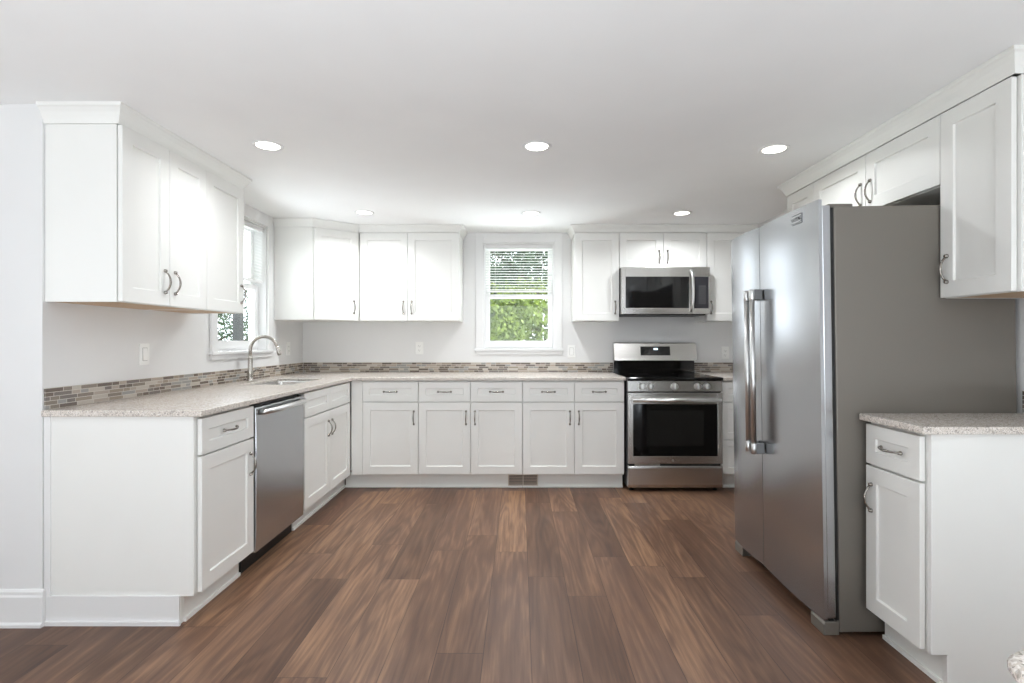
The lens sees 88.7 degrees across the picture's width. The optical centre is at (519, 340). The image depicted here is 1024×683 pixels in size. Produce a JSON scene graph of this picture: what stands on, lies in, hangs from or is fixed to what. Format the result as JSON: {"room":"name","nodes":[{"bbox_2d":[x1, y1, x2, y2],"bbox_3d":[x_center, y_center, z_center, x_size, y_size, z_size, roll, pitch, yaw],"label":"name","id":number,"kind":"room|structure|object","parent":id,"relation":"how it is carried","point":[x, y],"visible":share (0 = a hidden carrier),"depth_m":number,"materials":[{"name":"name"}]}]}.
{"room":"kitchen","nodes":[
{"label":"kitchen","id":0,"kind":"room"},
{"bbox_2d":[0,104,8,588],"bbox_3d":[-3.830,0.103,2.285,3.340,2.205,0.140,0,0,0],"label":"wall","id":1,"kind":"structure","parent":0,"point":[4,108],"depth_m":2.21,"materials":[{"name":"paint"}]},
{"bbox_2d":[0,589,45,627],"bbox_3d":[-3.754,1.129,2.208,3.492,0.155,0.030,0,0,0],"label":"baseboard","id":2,"kind":"structure","parent":1,"relation":"attached to","point":[19,608],"depth_m":2.20,"materials":[{"name":"white wood"}]},
{"bbox_2d":[9,104,302,588],"bbox_3d":[-2.090,0.103,3.542,0.140,2.205,2.655,0,0,0],"label":"wall","id":3,"kind":"structure","parent":0,"point":[52,344],"depth_m":2.21,"materials":[{"name":"paint"}]},
{"bbox_2d":[45,124,206,309],"bbox_3d":[-1.838,-0.543,2.528,0.360,0.756,0.604,0,0,0],"label":"upper cabinet","id":4,"kind":"object","parent":3,"relation":"attached to","point":[126,214],"visible":1,"depth_m":2.23,"materials":[{"name":"white wood"}]},
{"bbox_2d":[36,101,251,189],"bbox_3d":[-1.841,-0.960,2.719,0.355,0.076,1.072,0,0,0],"label":"trim","id":5,"kind":"structure","parent":4,"relation":"attached to","point":[52,112],"depth_m":2.27,"materials":[{"name":"white wood"}]},
{"bbox_2d":[139,343,148,364],"bbox_3d":[-2.015,0.074,2.813,0.010,0.116,0.072,0,0,0],"label":"light switch","id":6,"kind":"object","parent":3,"relation":"attached to","point":[144,347],"visible":1,"depth_m":2.80,"materials":[{"name":"grey plastic"}]},
{"bbox_2d":[44,363,302,409],"bbox_3d":[-2.015,0.249,3.540,0.008,0.090,2.636,0,0,0],"label":"tile backsplash","id":7,"kind":"structure","parent":3,"relation":"attached to","point":[58,397],"depth_m":2.83,"materials":[{"name":"tile"}]},
{"bbox_2d":[155,171,246,313],"bbox_3d":[-1.838,-0.543,3.022,0.360,0.756,0.381,0,0,0],"label":"upper cabinet","id":8,"kind":"object","parent":3,"relation":"attached to","point":[225,201],"visible":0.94,"depth_m":3.02,"materials":[{"name":"white wood"}]},
{"bbox_2d":[209,204,274,359],"bbox_3d":[-2.072,-0.434,3.825,0.173,1.126,0.862,0,0,0],"label":"window","id":9,"kind":"structure","parent":3,"relation":"in","point":[260,296],"depth_m":4.16,"materials":[{"name":"white wood"}]},
{"bbox_2d":[244,220,262,283],"bbox_3d":[-2.052,-0.642,3.825,0.040,0.500,0.670,0,0,0],"label":"window blind","id":10,"kind":"object","parent":9,"relation":"attached to","point":[247,224],"visible":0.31,"depth_m":4.01,"materials":[{"name":"white plastic"}]},
{"bbox_2d":[286,342,289,354],"bbox_3d":[-2.015,0.071,4.560,0.009,0.116,0.072,0,0,0],"label":"wall outlet","id":11,"kind":"object","parent":3,"relation":"attached to","point":[287,343],"visible":1,"depth_m":4.54,"materials":[{"name":"grey plastic"}]},
{"bbox_2d":[0,470,935,682],"bbox_3d":[-1.725,1.231,0.685,7.550,0.050,8.370,0,0,0],"label":"floor","id":12,"kind":"structure","parent":0,"point":[522,584],"depth_m":2.30,"materials":[{"name":"brown wood"}]},
{"bbox_2d":[44,405,256,625],"bbox_3d":[-1.674,0.764,2.446,0.687,0.883,0.477,0,0,0],"label":"base cabinet","id":13,"kind":"object","parent":12,"relation":"on","point":[147,520],"visible":0.98,"depth_m":2.23,"materials":[{"name":"white wood"}]},
{"bbox_2d":[41,372,625,416],"bbox_3d":[-0.583,0.308,3.537,2.870,0.026,2.663,0,0,0],"label":"countertop","id":14,"kind":"structure","parent":13,"relation":"on","point":[201,401],"depth_m":2.97,"materials":[{"name":"stone"}]},
{"bbox_2d":[246,335,281,381],"bbox_3d":[-1.848,0.128,3.796,0.252,0.334,0.075,0,0,0],"label":"faucet","id":15,"kind":"object","parent":14,"relation":"on","point":[250,371],"visible":1,"depth_m":3.77,"materials":[{"name":"silver metal"}]},
{"bbox_2d":[255,381,307,384],"bbox_3d":[-1.700,0.407,3.780,0.346,0.192,0.556,0,0,0],"label":"sink","id":16,"kind":"object","parent":14,"relation":"in","point":[273,382],"visible":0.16,"depth_m":4.05,"materials":[{"name":"metal"}]},
{"bbox_2d":[239,394,306,572],"bbox_3d":[-1.633,0.771,3.002,0.662,0.866,0.598,0,0,0],"label":"dishwasher","id":17,"kind":"object","parent":12,"relation":"on","point":[278,437],"visible":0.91,"depth_m":2.94,"materials":[{"name":"silver metal"}]},
{"bbox_2d":[292,381,349,530],"bbox_3d":[-1.674,0.764,3.814,0.687,0.883,0.992,0,0,0],"label":"base cabinet","id":18,"kind":"object","parent":12,"relation":"on","point":[326,409],"visible":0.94,"depth_m":3.69,"materials":[{"name":"white wood"}]},
{"bbox_2d":[346,380,419,486],"bbox_3d":[-1.125,0.764,4.531,0.610,0.883,0.674,0,0,0],"label":"base cabinet","id":19,"kind":"object","parent":12,"relation":"on","point":[384,413],"visible":0.98,"depth_m":4.24,"materials":[{"name":"white wood"}]},
{"bbox_2d":[419,380,521,486],"bbox_3d":[-0.399,0.764,4.531,0.840,0.883,0.674,0,0,0],"label":"base cabinet","id":20,"kind":"object","parent":12,"relation":"on","point":[470,431],"visible":1,"depth_m":4.24,"materials":[{"name":"white wood"}]},
{"bbox_2d":[522,380,623,486],"bbox_3d":[0.433,0.764,4.531,0.822,0.883,0.674,0,0,0],"label":"base cabinet","id":21,"kind":"object","parent":12,"relation":"on","point":[573,430],"visible":1,"depth_m":4.24,"materials":[{"name":"white wood"}]},
{"bbox_2d":[508,474,537,485],"bbox_3d":[0.027,1.143,4.295,0.244,0.090,0.012,0,0,0],"label":"floor register","id":22,"kind":"object","parent":21,"relation":"attached to","point":[513,480],"visible":0.97,"depth_m":4.29,"materials":[{"name":"beige metal"}]},
{"bbox_2d":[613,343,722,489],"bbox_3d":[1.238,0.613,4.479,0.763,1.186,0.751,0,0,0],"label":"range","id":23,"kind":"object","parent":12,"relation":"on","point":[673,413],"visible":0.95,"depth_m":4.17,"materials":[{"name":"grey metal"}]},
{"bbox_2d":[615,373,722,380],"bbox_3d":[1.238,0.307,4.492,0.763,0.025,0.655,0,0,0],"label":"cooktop","id":24,"kind":"object","parent":23,"relation":"in","point":[629,376],"depth_m":4.17,"materials":[{"name":"grey glass"}]},
{"bbox_2d":[721,380,734,486],"bbox_3d":[1.835,0.764,4.531,0.415,0.883,0.674,0,0,0],"label":"base cabinet","id":25,"kind":"object","parent":12,"relation":"on","point":[727,385],"visible":0.02,"depth_m":4.23,"materials":[{"name":"white wood"}]},
{"bbox_2d":[695,372,732,379],"bbox_3d":[1.836,0.308,4.537,0.424,0.026,0.663,0,0,0],"label":"countertop","id":26,"kind":"structure","parent":25,"relation":"on","point":[725,375],"depth_m":4.54,"materials":[{"name":"stone"}]},
{"bbox_2d":[731,199,1016,634],"bbox_3d":[1.596,0.309,2.579,0.870,1.780,0.886,-1,0,0],"label":"refrigerator","id":27,"kind":"object","parent":12,"relation":"on","point":[839,314],"visible":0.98,"depth_m":2.14,"materials":[{"name":"grey metal"}]},
{"bbox_2d":[863,422,1023,682],"bbox_3d":[1.707,0.764,1.961,0.682,0.883,0.314,0,0,0],"label":"base cabinet","id":28,"kind":"object","parent":12,"relation":"on","point":[945,512],"visible":0.98,"depth_m":1.81,"materials":[{"name":"white wood"}]},
{"bbox_2d":[859,413,1023,433],"bbox_3d":[1.712,0.308,1.957,0.671,0.026,0.340,0,0,0],"label":"countertop","id":29,"kind":"structure","parent":28,"relation":"on","point":[921,423],"depth_m":1.91,"materials":[{"name":"stone"}]},
{"bbox_2d":[1007,650,1023,682],"bbox_3d":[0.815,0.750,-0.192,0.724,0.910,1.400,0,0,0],"label":"countertop","id":30,"kind":"structure","parent":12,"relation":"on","point":[1015,662],"depth_m":0.48,"materials":[{"name":"stone"}]},
{"bbox_2d":[0,0,1023,235],"bbox_3d":[-1.715,-1.049,0.695,7.810,0.100,8.630,0,0,0],"label":"ceiling","id":31,"kind":"structure","parent":0,"point":[399,111],"depth_m":2.04,"materials":[{"name":"paint"}]},
{"bbox_2d":[251,140,283,150],"bbox_3d":[-1.290,-0.996,2.680,0.152,0.004,0.152,0,0,0],"label":"recessed light","id":32,"kind":"object","parent":31,"relation":"in","point":[267,145],"visible":1,"depth_m":2.67,"materials":[{"name":"white plastic"}]},
{"bbox_2d":[354,210,373,214],"bbox_3d":[-1.212,-0.996,4.080,0.152,0.004,0.152,0,0,0],"label":"recessed light","id":33,"kind":"object","parent":31,"relation":"in","point":[361,212],"visible":1,"depth_m":4.07,"materials":[{"name":"white plastic"}]},
{"bbox_2d":[521,211,540,215],"bbox_3d":[0.088,-0.996,4.100,0.152,0.004,0.152,0,0,0],"label":"recessed light","id":34,"kind":"object","parent":31,"relation":"in","point":[528,213],"visible":1,"depth_m":4.11,"materials":[{"name":"white plastic"}]},
{"bbox_2d":[522,141,551,151],"bbox_3d":[0.088,-0.996,2.690,0.152,0.004,0.152,0,0,0],"label":"recessed light","id":35,"kind":"object","parent":31,"relation":"in","point":[533,146],"visible":1,"depth_m":2.69,"materials":[{"name":"white"}]},
{"bbox_2d":[672,211,691,215],"bbox_3d":[1.270,-0.996,4.100,0.152,0.004,0.152,0,0,0],"label":"recessed light","id":36,"kind":"object","parent":31,"relation":"in","point":[677,213],"visible":1,"depth_m":4.11,"materials":[{"name":"white plastic"}]},
{"bbox_2d":[758,144,789,154],"bbox_3d":[1.326,-0.996,2.730,0.152,0.004,0.152,0,0,0],"label":"recessed light","id":37,"kind":"object","parent":31,"relation":"in","point":[774,148],"visible":1,"depth_m":2.73,"materials":[{"name":"white"}]},
{"bbox_2d":[303,233,732,469],"bbox_3d":[0.015,0.103,4.940,4.350,2.205,0.140,0,0,0],"label":"wall","id":38,"kind":"structure","parent":0,"point":[322,341],"depth_m":4.87,"materials":[{"name":"paint"}]},
{"bbox_2d":[274,227,364,321],"bbox_3d":[-1.708,-0.553,4.584,0.620,0.764,0.567,0,0,0],"label":"upper cabinet","id":39,"kind":"object","parent":38,"relation":"attached to","point":[317,270],"visible":0.98,"depth_m":4.31,"materials":[{"name":"white wood"}]},
{"bbox_2d":[273,218,467,239],"bbox_3d":[-1.198,-0.967,4.421,1.651,0.062,0.362,0,0,-21],"label":"trim","id":40,"kind":"structure","parent":39,"relation":"attached to","point":[277,222],"depth_m":4.50,"materials":[{"name":"white wood"}]},
{"bbox_2d":[360,233,462,321],"bbox_3d":[-0.959,-0.553,4.687,0.863,0.764,0.361,0,0,0],"label":"upper cabinet","id":41,"kind":"object","parent":38,"relation":"attached to","point":[405,277],"visible":1,"depth_m":4.55,"materials":[{"name":"white wood"}]},
{"bbox_2d":[416,342,422,353],"bbox_3d":[-0.933,0.071,4.865,0.072,0.116,0.009,0,0,0],"label":"wall outlet","id":42,"kind":"object","parent":38,"relation":"attached to","point":[419,345],"visible":1,"depth_m":4.86,"materials":[{"name":"grey plastic"}]},
{"bbox_2d":[303,362,612,371],"bbox_3d":[-0.571,0.249,4.865,2.878,0.090,0.008,0,0,0],"label":"tile backsplash","id":43,"kind":"structure","parent":38,"relation":"attached to","point":[307,366],"depth_m":4.86,"materials":[{"name":"tile"}]},
{"bbox_2d":[474,233,563,353],"bbox_3d":[-0.008,-0.434,4.923,0.824,1.126,0.173,0,0,0],"label":"window","id":44,"kind":"structure","parent":38,"relation":"in","point":[484,345],"depth_m":4.85,"materials":[{"name":"white wood"}]},
{"bbox_2d":[485,245,552,291],"bbox_3d":[-0.008,-0.642,4.902,0.632,0.500,0.040,0,0,0],"label":"window blind","id":45,"kind":"object","parent":44,"relation":"attached to","point":[488,247],"visible":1,"depth_m":4.89,"materials":[{"name":"white plastic"}]},
{"bbox_2d":[568,345,574,357],"bbox_3d":[0.481,0.101,4.865,0.072,0.116,0.010,0,0,0],"label":"light switch","id":46,"kind":"object","parent":38,"relation":"attached to","point":[571,348],"visible":1,"depth_m":4.86,"materials":[{"name":"grey plastic"}]},
{"bbox_2d":[571,233,618,321],"bbox_3d":[0.671,-0.553,4.687,0.384,0.764,0.361,0,0,0],"label":"upper cabinet","id":47,"kind":"object","parent":38,"relation":"attached to","point":[594,256],"visible":1,"depth_m":4.55,"materials":[{"name":"white wood"}]},
{"bbox_2d":[567,224,757,239],"bbox_3d":[1.243,-0.967,4.684,1.612,0.062,0.371,0,0,0],"label":"trim","id":48,"kind":"structure","parent":47,"relation":"attached to","point":[574,228],"depth_m":4.52,"materials":[{"name":"white wood"}]},
{"bbox_2d":[619,233,706,268],"bbox_3d":[1.244,-0.782,4.687,0.757,0.305,0.361,0,0,0],"label":"upper cabinet","id":49,"kind":"object","parent":38,"relation":"attached to","point":[635,249],"visible":0.94,"depth_m":4.54,"materials":[{"name":"white wood"}]},
{"bbox_2d":[619,267,709,316],"bbox_3d":[1.243,-0.421,4.631,0.752,0.407,0.468,0,0,0],"label":"microwave","id":50,"kind":"object","parent":49,"relation":"attached to","point":[643,291],"visible":0.99,"depth_m":4.46,"materials":[{"name":"grey metal"}]},
{"bbox_2d":[694,362,732,371],"bbox_3d":[1.833,0.249,4.865,0.431,0.090,0.008,0,0,0],"label":"tile backsplash","id":51,"kind":"structure","parent":38,"relation":"attached to","point":[698,366],"depth_m":4.86,"materials":[{"name":"tile"}]},
{"bbox_2d":[694,233,743,321],"bbox_3d":[1.835,-0.553,4.687,0.424,0.764,0.361,0,0,0],"label":"upper cabinet","id":52,"kind":"object","parent":38,"relation":"attached to","point":[718,244],"visible":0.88,"depth_m":4.55,"materials":[{"name":"white wood"}]},
{"bbox_2d":[721,347,728,358],"bbox_3d":[1.909,0.116,4.865,0.072,0.116,0.009,0,0,0],"label":"wall outlet","id":53,"kind":"object","parent":38,"relation":"attached to","point":[724,350],"visible":1,"depth_m":4.86,"materials":[{"name":"grey plastic"}]},
{"bbox_2d":[757,211,1023,412],"bbox_3d":[2.120,0.103,0.685,0.140,2.205,8.370,0,0,0],"label":"wall","id":54,"kind":"structure","parent":0,"point":[1019,302],"depth_m":2.15,"materials":[{"name":"paint"}]},
{"bbox_2d":[787,183,812,212],"bbox_3d":[1.862,-0.546,3.201,0.371,0.750,0.298,0,0,0],"label":"upper cabinet","id":55,"kind":"object","parent":54,"relation":"attached to","point":[804,196],"visible":0.08,"depth_m":3.19,"materials":[{"name":"white wood"}]},
{"bbox_2d":[777,45,1023,196],"bbox_3d":[1.859,-0.960,2.579,0.381,0.076,1.626,0,0,0],"label":"trim","id":56,"kind":"structure","parent":55,"relation":"attached to","point":[1009,62],"depth_m":2.19,"materials":[{"name":"white wood"}]},
{"bbox_2d":[813,115,939,205],"bbox_3d":[1.862,-0.777,2.591,0.371,0.287,0.920,0,0,0],"label":"upper cabinet","id":57,"kind":"object","parent":54,"relation":"attached to","point":[905,170],"visible":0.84,"depth_m":2.41,"materials":[{"name":"white wood"}]},
{"bbox_2d":[938,74,1023,297],"bbox_3d":[1.862,-0.546,1.970,0.371,0.750,0.322,0,0,0],"label":"upper cabinet","id":58,"kind":"object","parent":54,"relation":"attached to","point":[982,136],"visible":1,"depth_m":1.94,"materials":[{"name":"white wood"}]},
{"bbox_2d":[1022,391,1023,412],"bbox_3d":[2.046,0.249,1.957,0.008,0.090,0.340,0,0,0],"label":"tile backsplash","id":59,"kind":"structure","parent":54,"relation":"attached to","point":[1022,391],"depth_m":2.12,"materials":[{"name":"tile"}]},
{"label":"outside","id":60,"kind":"structure","parent":0,"visible":0},
{"bbox_3d":[0.000,1.931,32.535,80.000,0.050,54.930,0,0,0],"label":"ground","id":61,"kind":"structure","parent":60,"visible":0},
{"bbox_2d":[218,290,247,340],"bbox_3d":[-6.959,0.222,11.802,3.146,3.485,3.431,0,0,-30],"label":"shrub","id":62,"kind":"object","parent":61,"relation":"on","point":[224,318],"visible":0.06,"depth_m":11.83,"materials":[{"name":"green plant"}]},
{"bbox_2d":[233,313,243,350],"bbox_3d":[-4.600,0.656,8.550,0.170,2.500,0.170,0,0,0],"label":"porch post","id":63,"kind":"object","parent":61,"relation":"on","point":[238,319],"visible":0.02,"depth_m":8.49,"materials":[{"name":"white wood"}]},
{"bbox_2d":[490,251,547,340],"bbox_3d":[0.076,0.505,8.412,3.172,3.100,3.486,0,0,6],"label":"tree","id":64,"kind":"object","parent":61,"relation":"on","point":[503,309],"visible":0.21,"depth_m":8.07,"materials":[{"name":"green plant"}]},
{"bbox_2d":[490,251,547,340],"bbox_3d":[0.452,-1.019,13.193,4.415,5.858,3.960,0,0,39],"label":"tree","id":65,"kind":"object","parent":61,"relation":"on","point":[494,255],"visible":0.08,"depth_m":12.03,"materials":[{"name":"green plant"}]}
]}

